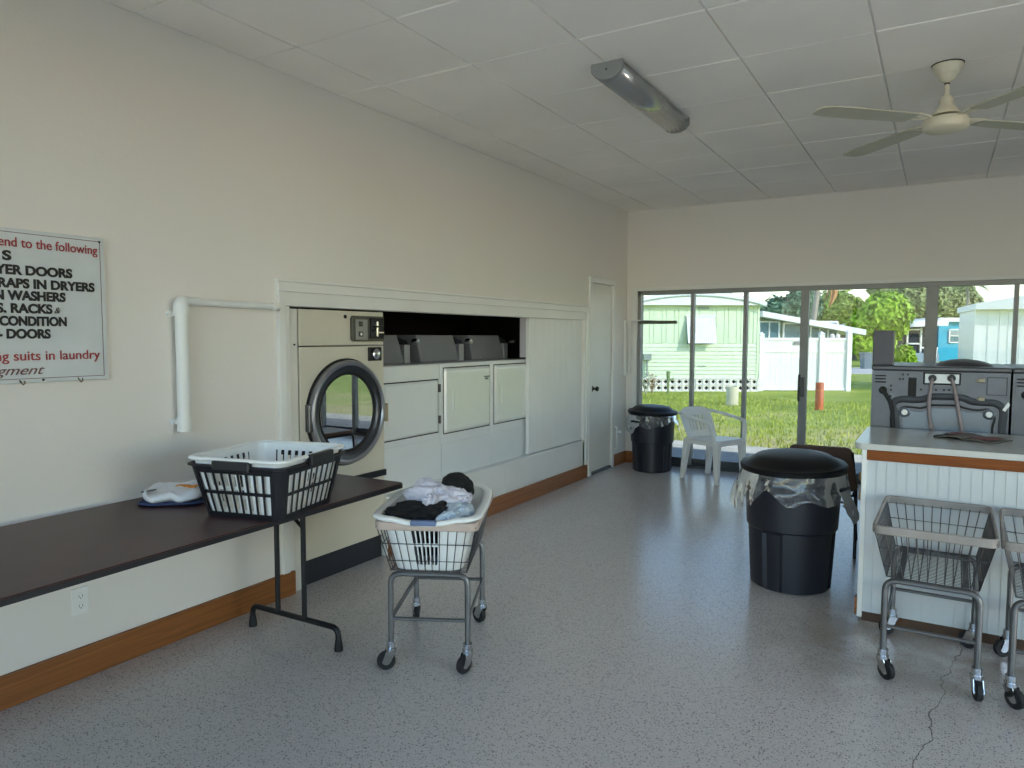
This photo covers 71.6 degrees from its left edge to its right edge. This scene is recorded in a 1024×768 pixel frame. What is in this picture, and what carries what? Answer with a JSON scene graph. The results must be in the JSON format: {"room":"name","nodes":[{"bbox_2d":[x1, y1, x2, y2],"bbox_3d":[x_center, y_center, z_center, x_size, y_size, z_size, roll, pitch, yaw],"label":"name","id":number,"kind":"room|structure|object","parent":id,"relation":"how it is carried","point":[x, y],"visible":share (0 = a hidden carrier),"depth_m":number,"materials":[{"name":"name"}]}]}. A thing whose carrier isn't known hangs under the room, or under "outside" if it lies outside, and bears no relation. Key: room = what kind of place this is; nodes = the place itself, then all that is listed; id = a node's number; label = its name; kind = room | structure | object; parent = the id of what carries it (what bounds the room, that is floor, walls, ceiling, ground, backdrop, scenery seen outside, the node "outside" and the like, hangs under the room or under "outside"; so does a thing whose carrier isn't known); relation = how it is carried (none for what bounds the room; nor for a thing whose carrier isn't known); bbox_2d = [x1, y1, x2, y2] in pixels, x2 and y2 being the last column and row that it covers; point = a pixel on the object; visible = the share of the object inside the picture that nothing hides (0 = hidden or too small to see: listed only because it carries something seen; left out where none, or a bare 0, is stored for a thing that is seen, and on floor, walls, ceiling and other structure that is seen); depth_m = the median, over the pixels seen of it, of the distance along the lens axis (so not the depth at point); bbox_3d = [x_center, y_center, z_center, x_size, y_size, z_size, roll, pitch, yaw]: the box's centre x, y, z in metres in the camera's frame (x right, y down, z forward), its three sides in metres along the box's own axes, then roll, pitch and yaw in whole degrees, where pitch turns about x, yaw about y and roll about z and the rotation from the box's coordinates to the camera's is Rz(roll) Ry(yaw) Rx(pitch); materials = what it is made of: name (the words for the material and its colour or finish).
{"room":"laundry","nodes":[
{"label":"laundry","id":0,"kind":"room"},
{"bbox_2d":[0,0,627,675],"bbox_3d":[-0.889,-0.317,4.577,0.100,2.912,8.392,2,5,31],"label":"wall","id":1,"kind":"structure","parent":0,"point":[202,169],"depth_m":3.41,"materials":[{"name":"paint"}]},
{"bbox_2d":[0,227,107,384],"bbox_3d":[-1.949,-0.292,2.685,0.028,0.605,0.822,2,5,31],"label":"painted sign","id":2,"kind":"object","parent":1,"relation":"attached to","point":[53,306],"visible":1,"depth_m":2.85,"materials":[{"name":"white metal"}]},
{"bbox_2d":[71,585,88,616],"bbox_3d":[-1.823,0.916,2.999,0.009,0.116,0.072,2,5,31],"label":"power outlet","id":3,"kind":"object","parent":1,"relation":"attached to","point":[79,596],"visible":1,"depth_m":3.00,"materials":[{"name":"white plastic"}]},
{"bbox_2d":[76,592,84,599],"bbox_3d":[-1.822,0.896,2.996,0.004,0.030,0.034,2,5,31],"label":"socket","id":4,"kind":"object","parent":3,"relation":"attached to","point":[79,595],"depth_m":2.99,"materials":[{"name":"white plastic"}]},
{"bbox_2d":[76,602,84,609],"bbox_3d":[-1.822,0.938,2.999,0.004,0.030,0.034,2,5,31],"label":"socket","id":5,"kind":"object","parent":3,"relation":"attached to","point":[79,605],"depth_m":3.00,"materials":[{"name":"white plastic"}]},
{"bbox_2d":[0,570,295,710],"bbox_3d":[-2.086,1.210,2.568,0.022,0.132,3.349,2,5,31],"label":"baseboard","id":6,"kind":"structure","parent":1,"relation":"attached to","point":[24,684],"depth_m":3.18,"materials":[{"name":"brown wood"}]},
{"bbox_2d":[166,296,280,431],"bbox_3d":[-1.411,-0.109,3.544,0.081,0.634,0.627,2,5,31],"label":"drain pipe","id":7,"kind":"object","parent":1,"relation":"attached to","point":[181,305],"visible":1,"depth_m":3.31,"materials":[{"name":"white plastic"}]},
{"bbox_2d":[274,278,590,574],"bbox_3d":[-0.241,0.131,5.557,0.038,1.624,3.975,2,5,31],"label":"trim","id":8,"kind":"structure","parent":1,"relation":"attached to","point":[289,292],"depth_m":4.44,"materials":[{"name":"paint"}]},
{"bbox_2d":[388,465,586,555],"bbox_3d":[-0.022,0.981,5.999,0.022,0.134,3.070,2,5,31],"label":"baseboard","id":9,"kind":"structure","parent":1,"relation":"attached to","point":[500,503],"depth_m":6.35,"materials":[{"name":"brown wood"}]},
{"bbox_2d":[520,318,525,356],"bbox_3d":[0.100,-0.411,6.292,0.059,0.349,0.018,2,5,31],"label":"trim","id":10,"kind":"structure","parent":1,"relation":"attached to","point":[522,320],"depth_m":6.28,"materials":[{"name":"white wood"}]},
{"bbox_2d":[525,318,581,453],"bbox_3d":[0.413,-0.009,6.751,0.033,1.210,1.081,2,5,31],"label":"wall panel","id":11,"kind":"object","parent":1,"relation":"attached to","point":[553,346],"visible":0.98,"depth_m":6.67,"materials":[{"name":"paint"}]},
{"bbox_2d":[587,276,615,476],"bbox_3d":[0.938,-0.088,7.571,0.156,2.060,0.660,2,5,31],"label":"door","id":12,"kind":"structure","parent":1,"relation":"in","point":[601,297],"depth_m":7.57,"materials":[{"name":"paint"}]},
{"bbox_2d":[614,425,621,449],"bbox_3d":[1.175,0.597,7.901,0.100,0.272,0.048,2,5,31],"label":"pipe stub","id":13,"kind":"object","parent":1,"relation":"attached to","point":[616,427],"visible":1,"depth_m":7.89,"materials":[{"name":"white plastic"}]},
{"bbox_2d":[614,451,625,465],"bbox_3d":[1.223,0.846,8.071,0.020,0.130,0.372,2,5,31],"label":"baseboard","id":14,"kind":"structure","parent":1,"relation":"attached to","point":[619,458],"depth_m":8.05,"materials":[{"name":"brown wood"}]},
{"bbox_2d":[623,319,676,375],"bbox_3d":[1.531,-0.401,7.913,0.623,0.640,0.065,3,5,34],"label":"rod","id":15,"kind":"object","parent":1,"relation":"attached to","point":[625,322],"visible":1,"depth_m":8.05,"materials":[{"name":"white plastic"}]},
{"bbox_2d":[289,307,525,357],"bbox_3d":[-0.758,-0.378,6.230,1.376,3.012,5.622,2,5,31],"label":"wall","id":16,"kind":"structure","parent":0,"point":[395,323],"depth_m":7.62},
{"bbox_2d":[0,462,1023,767],"bbox_3d":[1.860,1.308,3.101,9.100,0.120,8.512,2,5,31],"label":"floor","id":17,"kind":"structure","parent":0,"point":[626,624],"depth_m":3.06,"materials":[{"name":"stone"}]},
{"bbox_2d":[0,472,402,651],"bbox_3d":[-1.477,0.904,2.632,0.816,0.735,2.446,2,4,29],"label":"folding table","id":18,"kind":"object","parent":17,"relation":"on","point":[41,556],"visible":0.71,"depth_m":2.58,"materials":[{"name":"brown wood"}]},
{"bbox_2d":[138,480,203,505],"bbox_3d":[-1.452,0.468,3.060,0.271,0.078,0.211,0,4,-9],"label":"shirt","id":19,"kind":"object","parent":18,"relation":"on","point":[169,493],"visible":0.84,"depth_m":3.00,"materials":[{"name":"white fabric"}]},
{"bbox_2d":[175,484,197,487],"bbox_3d":[-1.397,0.436,3.048,0.086,0.014,0.050,0,4,-9],"label":"print","id":20,"kind":"object","parent":19,"relation":"on","point":[182,485],"depth_m":3.05},
{"bbox_2d":[187,449,344,521],"bbox_3d":[-1.003,0.393,2.950,0.500,0.248,0.504,1,4,17],"label":"laundry basket","id":21,"kind":"object","parent":18,"relation":"on","point":[279,477],"visible":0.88,"depth_m":2.76,"materials":[{"name":"black plastic"}]},
{"bbox_2d":[188,440,343,515],"bbox_3d":[-1.003,0.388,2.949,0.467,0.235,0.491,1,4,17],"label":"laundry basket","id":22,"kind":"object","parent":21,"relation":"in","point":[262,453],"visible":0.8,"depth_m":2.93,"materials":[{"name":"white plastic"}]},
{"bbox_2d":[289,308,386,590],"bbox_3d":[-1.394,0.344,4.511,0.950,1.600,0.771,2,5,31],"label":"dryer","id":23,"kind":"object","parent":17,"relation":"on","point":[337,383],"visible":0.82,"depth_m":4.28,"materials":[{"name":"beige metal"}]},
{"bbox_2d":[375,491,492,673],"bbox_3d":[-0.342,0.893,3.328,0.451,0.668,0.668,0,4,4],"label":"cart","id":24,"kind":"object","parent":17,"relation":"on","point":[386,659],"visible":0.76,"depth_m":3.06,"materials":[{"name":"metal"}]},
{"bbox_2d":[373,482,491,569],"bbox_3d":[-0.347,0.648,3.255,0.480,0.286,0.606,0,4,4],"label":"laundry basket","id":25,"kind":"object","parent":24,"relation":"in","point":[482,495],"visible":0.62,"depth_m":3.04,"materials":[{"name":"white plastic"}]},
{"bbox_2d":[384,500,447,555],"bbox_3d":[-0.403,0.639,3.208,0.294,0.283,0.407,0,4,4],"label":"garment","id":26,"kind":"object","parent":25,"relation":"in","point":[408,509],"visible":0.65,"depth_m":3.04,"materials":[{"name":"fabric"}]},
{"bbox_2d":[402,477,472,505],"bbox_3d":[-0.320,0.504,3.232,0.297,0.144,0.324,-2,5,-31],"label":"garment","id":27,"kind":"object","parent":26,"relation":"on","point":[427,490],"visible":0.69,"depth_m":3.16,"materials":[{"name":"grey fabric"}]},
{"bbox_2d":[442,472,473,494],"bbox_3d":[-0.255,0.483,3.309,0.157,0.143,0.163,0,4,4],"label":"knit hat","id":28,"kind":"object","parent":27,"relation":"on","point":[456,479],"visible":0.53,"depth_m":3.26,"materials":[{"name":"black fabric"}]},
{"bbox_2d":[435,501,474,520],"bbox_3d":[-0.246,0.569,3.128,0.180,0.110,0.299,1,4,19],"label":"garment","id":29,"kind":"object","parent":25,"relation":"in","point":[455,509],"visible":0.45,"depth_m":3.06,"materials":[{"name":"fabric"}]},
{"bbox_2d":[376,508,488,572],"bbox_3d":[-0.338,0.684,3.313,0.428,0.215,0.648,0,4,4],"label":"wire basket","id":30,"kind":"object","parent":24,"relation":"on","point":[477,527],"depth_m":3.02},
{"bbox_2d":[381,440,584,555],"bbox_3d":[-0.350,0.839,6.181,0.762,0.392,3.080,2,5,31],"label":"ledge","id":31,"kind":"object","parent":17,"relation":"on","point":[503,477],"visible":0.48,"depth_m":6.25,"materials":[{"name":"paint"}]},
{"bbox_2d":[360,335,440,494],"bbox_3d":[-0.960,0.183,5.116,0.654,1.072,0.696,2,5,31],"label":"dryer","id":32,"kind":"object","parent":31,"relation":"on","point":[412,421],"visible":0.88,"depth_m":5.00,"materials":[{"name":"white metal"}]},
{"bbox_2d":[397,335,490,478],"bbox_3d":[-0.604,0.143,5.715,0.647,1.072,0.696,2,5,31],"label":"dryer","id":33,"kind":"object","parent":31,"relation":"on","point":[465,394],"visible":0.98,"depth_m":5.54,"materials":[{"name":"white metal"}]},
{"bbox_2d":[453,335,525,463],"bbox_3d":[-0.245,0.104,6.312,0.647,1.072,0.696,2,5,31],"label":"dryer","id":34,"kind":"object","parent":31,"relation":"on","point":[508,375],"visible":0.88,"depth_m":6.10,"materials":[{"name":"white metal"}]},
{"bbox_2d":[625,404,679,472],"bbox_3d":[1.530,0.580,7.715,0.574,0.710,0.612,-3,5,-38],"label":"trash can","id":35,"kind":"object","parent":17,"relation":"on","point":[652,426],"visible":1,"depth_m":7.53,"materials":[{"name":"black plastic"}]},
{"bbox_2d":[678,406,746,485],"bbox_3d":[2.026,0.609,7.220,0.586,0.721,0.535,-2,5,-34],"label":"armchair","id":36,"kind":"object","parent":17,"relation":"on","point":[707,437],"visible":0.98,"depth_m":7.24,"materials":[{"name":"white plastic"}]},
{"bbox_2d":[730,448,859,594],"bbox_3d":[1.645,0.784,4.168,0.637,0.780,0.651,-2,4,-23],"label":"trash can","id":37,"kind":"object","parent":17,"relation":"on","point":[793,495],"visible":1,"depth_m":3.97,"materials":[{"name":"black plastic"}]},
{"bbox_2d":[790,444,857,558],"bbox_3d":[2.150,0.759,4.937,0.470,0.731,0.507,2,4,27],"label":"chair","id":38,"kind":"object","parent":17,"relation":"on","point":[845,454],"visible":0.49,"depth_m":4.64,"materials":[{"name":"plastic"}]},
{"bbox_2d":[872,496,999,701],"bbox_3d":[1.864,0.910,3.149,0.444,0.668,0.668,3,5,32],"label":"cart","id":39,"kind":"object","parent":17,"relation":"on","point":[989,542],"visible":1,"depth_m":3.01,"materials":[{"name":"metal"}]},
{"bbox_2d":[874,502,997,591],"bbox_3d":[1.865,0.701,3.135,0.428,0.215,0.648,3,5,32],"label":"wire basket","id":40,"kind":"object","parent":39,"relation":"on","point":[988,544],"depth_m":3.02,"materials":[{"name":"grey metal"}]},
{"bbox_2d":[854,427,1023,649],"bbox_3d":[3.013,0.778,3.283,2.547,0.918,0.770,2,5,31],"label":"counter","id":41,"kind":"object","parent":17,"relation":"on","point":[912,463],"depth_m":3.45,"materials":[{"name":"paint"}]},
{"bbox_2d":[855,427,1023,461],"bbox_3d":[3.014,0.336,3.253,2.547,0.032,0.770,2,4,31],"label":"countertop","id":42,"kind":"structure","parent":41,"relation":"on","point":[918,441],"depth_m":3.54,"materials":[{"name":"laminate"}]},
{"bbox_2d":[933,432,1012,443],"bbox_3d":[2.398,0.279,3.696,0.214,0.018,0.283,-2,5,-31],"label":"magazine","id":43,"kind":"object","parent":41,"relation":"on","point":[964,436],"visible":1,"depth_m":3.67,"materials":[{"name":"black paper"}]},
{"bbox_2d":[945,432,973,435],"bbox_3d":[2.386,0.265,3.783,0.110,0.001,0.105,-2,5,-31],"label":"picture","id":44,"kind":"object","parent":43,"relation":"on","point":[951,433],"depth_m":3.79},
{"bbox_2d":[970,436,1001,440],"bbox_3d":[2.412,0.277,3.615,0.120,0.001,0.110,-2,5,-31],"label":"picture","id":45,"kind":"object","parent":43,"relation":"on","point":[979,438],"depth_m":3.60},
{"bbox_2d":[870,331,1011,434],"bbox_3d":[2.606,0.269,4.362,0.688,1.187,0.754,2,5,31],"label":"washing machine","id":46,"kind":"object","parent":17,"relation":"on","point":[957,395],"visible":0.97,"depth_m":4.07,"materials":[{"name":"metal"}]},
{"bbox_2d":[993,508,1023,709],"bbox_3d":[2.247,0.927,2.900,0.444,0.668,0.668,3,5,34],"label":"cart","id":47,"kind":"object","parent":17,"relation":"on","point":[1005,645],"visible":1,"depth_m":2.79,"materials":[{"name":"metal"}]},
{"bbox_2d":[1003,514,1023,598],"bbox_3d":[2.248,0.718,2.886,0.428,0.215,0.648,3,5,34],"label":"wire basket","id":48,"kind":"object","parent":47,"relation":"on","point":[1009,547],"depth_m":2.84,"materials":[{"name":"grey metal"}]},
{"bbox_2d":[1003,364,1023,435],"bbox_3d":[3.199,0.378,4.013,0.688,1.019,0.754,2,5,31],"label":"washing machine","id":49,"kind":"object","parent":17,"relation":"on","point":[1016,408],"visible":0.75,"depth_m":3.88,"materials":[{"name":"metal"}]},
{"bbox_2d":[104,0,1023,211],"bbox_3d":[2.429,-1.604,2.554,7.774,0.057,8.492,2,5,31],"label":"ceiling","id":50,"kind":"structure","parent":0,"point":[512,82],"depth_m":3.81,"materials":[{"name":"tile"}]},
{"bbox_2d":[591,58,689,133],"bbox_3d":[0.778,-1.644,4.134,0.175,0.089,1.150,2,5,31],"label":"fluorescent light","id":51,"kind":"object","parent":50,"relation":"attached to","point":[615,74],"visible":1,"depth_m":3.94,"materials":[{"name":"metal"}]},
{"bbox_2d":[813,59,1023,156],"bbox_3d":[2.252,-1.482,3.679,1.151,0.346,1.151,2,5,31],"label":"ceiling fan","id":52,"kind":"object","parent":50,"relation":"hanging from","point":[947,118],"visible":1,"depth_m":3.63,"materials":[{"name":"beige paint"}]},
{"bbox_2d":[810,290,837,320],"bbox_3d":[12.914,-2.929,30.951,2.711,4.958,2.756,3,5,38],"label":"palm tree","id":53,"kind":"object","parent":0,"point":[833,295],"visible":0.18,"depth_m":30.72,"materials":[{"name":"grey plant"}]},
{"bbox_2d":[625,175,1023,450],"bbox_3d":[4.596,-0.359,6.261,7.774,3.032,0.140,2,5,31],"label":"wall","id":54,"kind":"structure","parent":0,"point":[975,227],"depth_m":6.98,"materials":[{"name":"paint"}]},
{"bbox_2d":[626,451,631,461],"bbox_3d":[1.367,0.838,8.189,0.104,0.130,0.020,2,5,31],"label":"baseboard","id":55,"kind":"structure","parent":54,"relation":"attached to","point":[628,453],"depth_m":8.19,"materials":[{"name":"brown wood"}]},
{"bbox_2d":[631,275,1023,450],"bbox_3d":[3.753,-0.056,6.698,5.545,1.865,0.014,2,5,31],"label":"trim","id":56,"kind":"structure","parent":54,"relation":"attached to","point":[635,290],"depth_m":7.29,"materials":[{"name":"paint"}]},
{"bbox_2d":[637,279,1023,484],"bbox_3d":[3.772,0.024,6.734,5.445,1.960,0.143,2,5,31],"label":"window","id":57,"kind":"structure","parent":54,"relation":"in","point":[932,291],"depth_m":7.21,"materials":[{"name":"metal"}]},
{"label":"outside","id":58,"kind":"structure","parent":0,"visible":0},
{"bbox_2d":[642,360,940,454],"bbox_3d":[23.157,-0.856,38.612,180.000,0.300,170.000,2,5,31],"label":"lawn","id":59,"kind":"structure","parent":58,"point":[861,384],"depth_m":14.94,"materials":[{"name":"green plant"}]},
{"bbox_2d":[642,372,651,393],"bbox_3d":[3.519,-0.016,18.640,0.320,0.639,0.286,-2,4,-29],"label":"plant","id":60,"kind":"object","parent":59,"relation":"on","point":[649,379],"visible":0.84,"depth_m":18.61,"materials":[{"name":"green plant"}]},
{"bbox_2d":[646,374,658,392],"bbox_3d":[3.766,-0.013,19.043,0.336,0.579,0.313,0,4,0],"label":"plant","id":61,"kind":"object","parent":59,"relation":"on","point":[653,379],"visible":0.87,"depth_m":19.02,"materials":[{"name":"green plant"}]},
{"bbox_2d":[666,371,673,393],"bbox_3d":[4.281,-0.047,19.240,0.217,0.620,0.114,0,4,0],"label":"plant","id":62,"kind":"object","parent":59,"relation":"on","point":[669,379],"visible":1,"depth_m":19.21,"materials":[{"name":"green plant"}]},
{"bbox_2d":[642,293,766,391],"bbox_3d":[5.115,-1.666,25.896,3.952,3.003,12.400,0,4,0],"label":"home","id":63,"kind":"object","parent":59,"relation":"on","point":[719,316],"visible":0.73,"depth_m":20.00,"materials":[{"name":"green wood"}]},
{"bbox_2d":[686,315,716,342],"bbox_3d":[5.310,-1.529,19.841,0.870,0.780,0.300,0,4,0],"label":"shutter","id":64,"kind":"object","parent":63,"relation":"hanging from","point":[705,325],"depth_m":19.83,"materials":[{"name":"white"}]},
{"bbox_2d":[726,386,738,405],"bbox_3d":[4.980,0.279,16.055,0.270,0.440,0.270,2,5,31],"label":"concrete post","id":65,"kind":"object","parent":59,"relation":"on","point":[732,392],"visible":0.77,"depth_m":15.94,"materials":[{"name":"white concrete"}]},
{"bbox_2d":[642,393,870,454],"bbox_3d":[4.561,0.580,14.001,7.528,0.085,8.249,2,5,31],"label":"grass blades","id":66,"kind":"object","parent":59,"relation":"on","point":[770,431],"visible":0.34,"depth_m":13.11,"materials":[{"name":"green plant"}]},
{"bbox_2d":[760,291,823,320],"bbox_3d":[19.735,-4.579,52.292,5.820,5.474,3.507,1,4,11],"label":"broad tree","id":67,"kind":"object","parent":59,"relation":"on","point":[790,305],"visible":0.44,"depth_m":50.98,"materials":[{"name":"green plant"}]},
{"bbox_2d":[758,330,852,390],"bbox_3d":[8.331,-0.666,20.215,2.660,1.740,0.180,0,4,0],"label":"vinyl fence","id":68,"kind":"object","parent":59,"relation":"on","point":[829,359],"visible":0.9,"depth_m":20.21,"materials":[{"name":"white plastic"}]},
{"bbox_2d":[759,311,865,337],"bbox_3d":[9.234,-1.314,25.443,3.177,2.332,7.450,0,4,0],"label":"annex","id":69,"kind":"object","parent":59,"relation":"on","point":[773,325],"visible":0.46,"depth_m":22.09,"materials":[{"name":"white"}]},
{"bbox_2d":[815,382,823,409],"bbox_3d":[6.518,0.270,15.052,0.190,0.600,0.190,2,5,31],"label":"standpipe","id":70,"kind":"object","parent":59,"relation":"on","point":[819,386],"visible":0.92,"depth_m":14.98,"materials":[{"name":"brown metal"}]},
{"bbox_2d":[818,290,864,323],"bbox_3d":[30.092,-5.908,65.377,6.983,6.405,4.008,0,4,0],"label":"broad tree","id":71,"kind":"object","parent":59,"relation":"on","point":[842,307],"visible":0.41,"depth_m":64.11,"materials":[{"name":"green plant"}]},
{"bbox_2d":[844,289,915,360],"bbox_3d":[19.080,-2.838,36.772,3.397,4.088,2.552,0,4,0],"label":"tree","id":72,"kind":"object","parent":59,"relation":"on","point":[892,311],"visible":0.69,"depth_m":36.21,"materials":[{"name":"green plant"}]},
{"bbox_2d":[839,318,948,361],"bbox_3d":[24.704,-2.901,46.958,3.409,2.670,7.900,0,4,0],"label":"house","id":73,"kind":"structure","parent":59,"relation":"on","point":[916,334],"depth_m":43.87,"materials":[{"name":"white"}]},
{"bbox_2d":[894,344,917,361],"bbox_3d":[21.567,-1.594,38.944,1.502,1.274,0.979,0,4,0],"label":"shrub","id":74,"kind":"object","parent":59,"relation":"on","point":[905,353],"visible":0.86,"depth_m":38.69,"materials":[{"name":"green plant"}]},
{"bbox_2d":[865,287,958,318],"bbox_3d":[32.374,-5.405,57.436,7.408,6.479,4.050,0,4,0],"label":"broad tree","id":75,"kind":"object","parent":59,"relation":"on","point":[917,296],"visible":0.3,"depth_m":56.36,"materials":[{"name":"green plant"}]},
{"bbox_2d":[914,318,958,360],"bbox_3d":[28.840,-3.211,50.795,2.980,2.781,10.600,0,4,0],"label":"home","id":76,"kind":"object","parent":59,"relation":"on","point":[947,336],"visible":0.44,"depth_m":45.88,"materials":[{"name":"teal paint"}]},
{"bbox_2d":[950,331,958,334],"bbox_3d":[28.646,-3.303,45.838,0.778,0.324,0.020,0,4,0],"label":"window blind","id":77,"kind":"object","parent":76,"relation":"hanging from","point":[951,332],"depth_m":45.83,"materials":[{"name":"white"}]},
{"bbox_2d":[950,286,984,317],"bbox_3d":[37.276,-5.759,59.938,5.082,6.869,3.406,0,4,0],"label":"broad tree","id":78,"kind":"object","parent":59,"relation":"on","point":[961,296],"visible":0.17,"depth_m":58.60,"materials":[{"name":"green plant"}]},
{"bbox_2d":[944,286,997,305],"bbox_3d":[26.261,-3.624,40.841,2.746,5.057,2.406,2,4,24],"label":"palm tree","id":79,"kind":"object","parent":59,"relation":"on","point":[967,295],"visible":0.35,"depth_m":40.69,"materials":[{"name":"green plant"}]},
{"bbox_2d":[957,295,1023,363],"bbox_3d":[14.698,-1.118,19.425,3.960,2.773,3.400,2,4,25],"label":"home","id":80,"kind":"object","parent":59,"relation":"on","point":[985,328],"visible":0.62,"depth_m":18.77,"materials":[{"name":"white metal"}]},
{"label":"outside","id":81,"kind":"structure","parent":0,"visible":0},
{"bbox_2d":[851,367,871,373],"bbox_3d":[0.001,-0.642,32.531,80.000,0.040,6.000,0,4,0],"label":"road","id":82,"kind":"structure","parent":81,"point":[854,370],"depth_m":31.38,"materials":[{"name":"grey asphalt"}]},
{"bbox_2d":[859,352,872,368],"bbox_3d":[17.055,-1.121,34.190,0.480,0.800,0.580,0,4,0],"label":"wheelie bin","id":83,"kind":"object","parent":82,"relation":"on","point":[865,357],"visible":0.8,"depth_m":33.99,"materials":[{"name":"grey plastic"}]},
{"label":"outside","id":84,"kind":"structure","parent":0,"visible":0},
{"bbox_2d":[672,447,861,472],"bbox_3d":[4.845,1.105,7.195,13.000,0.145,1.588,2,5,31],"label":"ground slab","id":85,"kind":"structure","parent":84,"point":[676,451],"depth_m":9.00,"materials":[{"name":"grey concrete"}]},
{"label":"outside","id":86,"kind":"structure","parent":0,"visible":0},
{"bbox_2d":[672,440,861,462],"bbox_3d":[5.439,1.047,8.183,13.000,0.130,0.720,2,5,31],"label":"ground strip","id":87,"kind":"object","parent":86,"point":[749,449],"depth_m":9.66,"materials":[{"name":"white concrete"}]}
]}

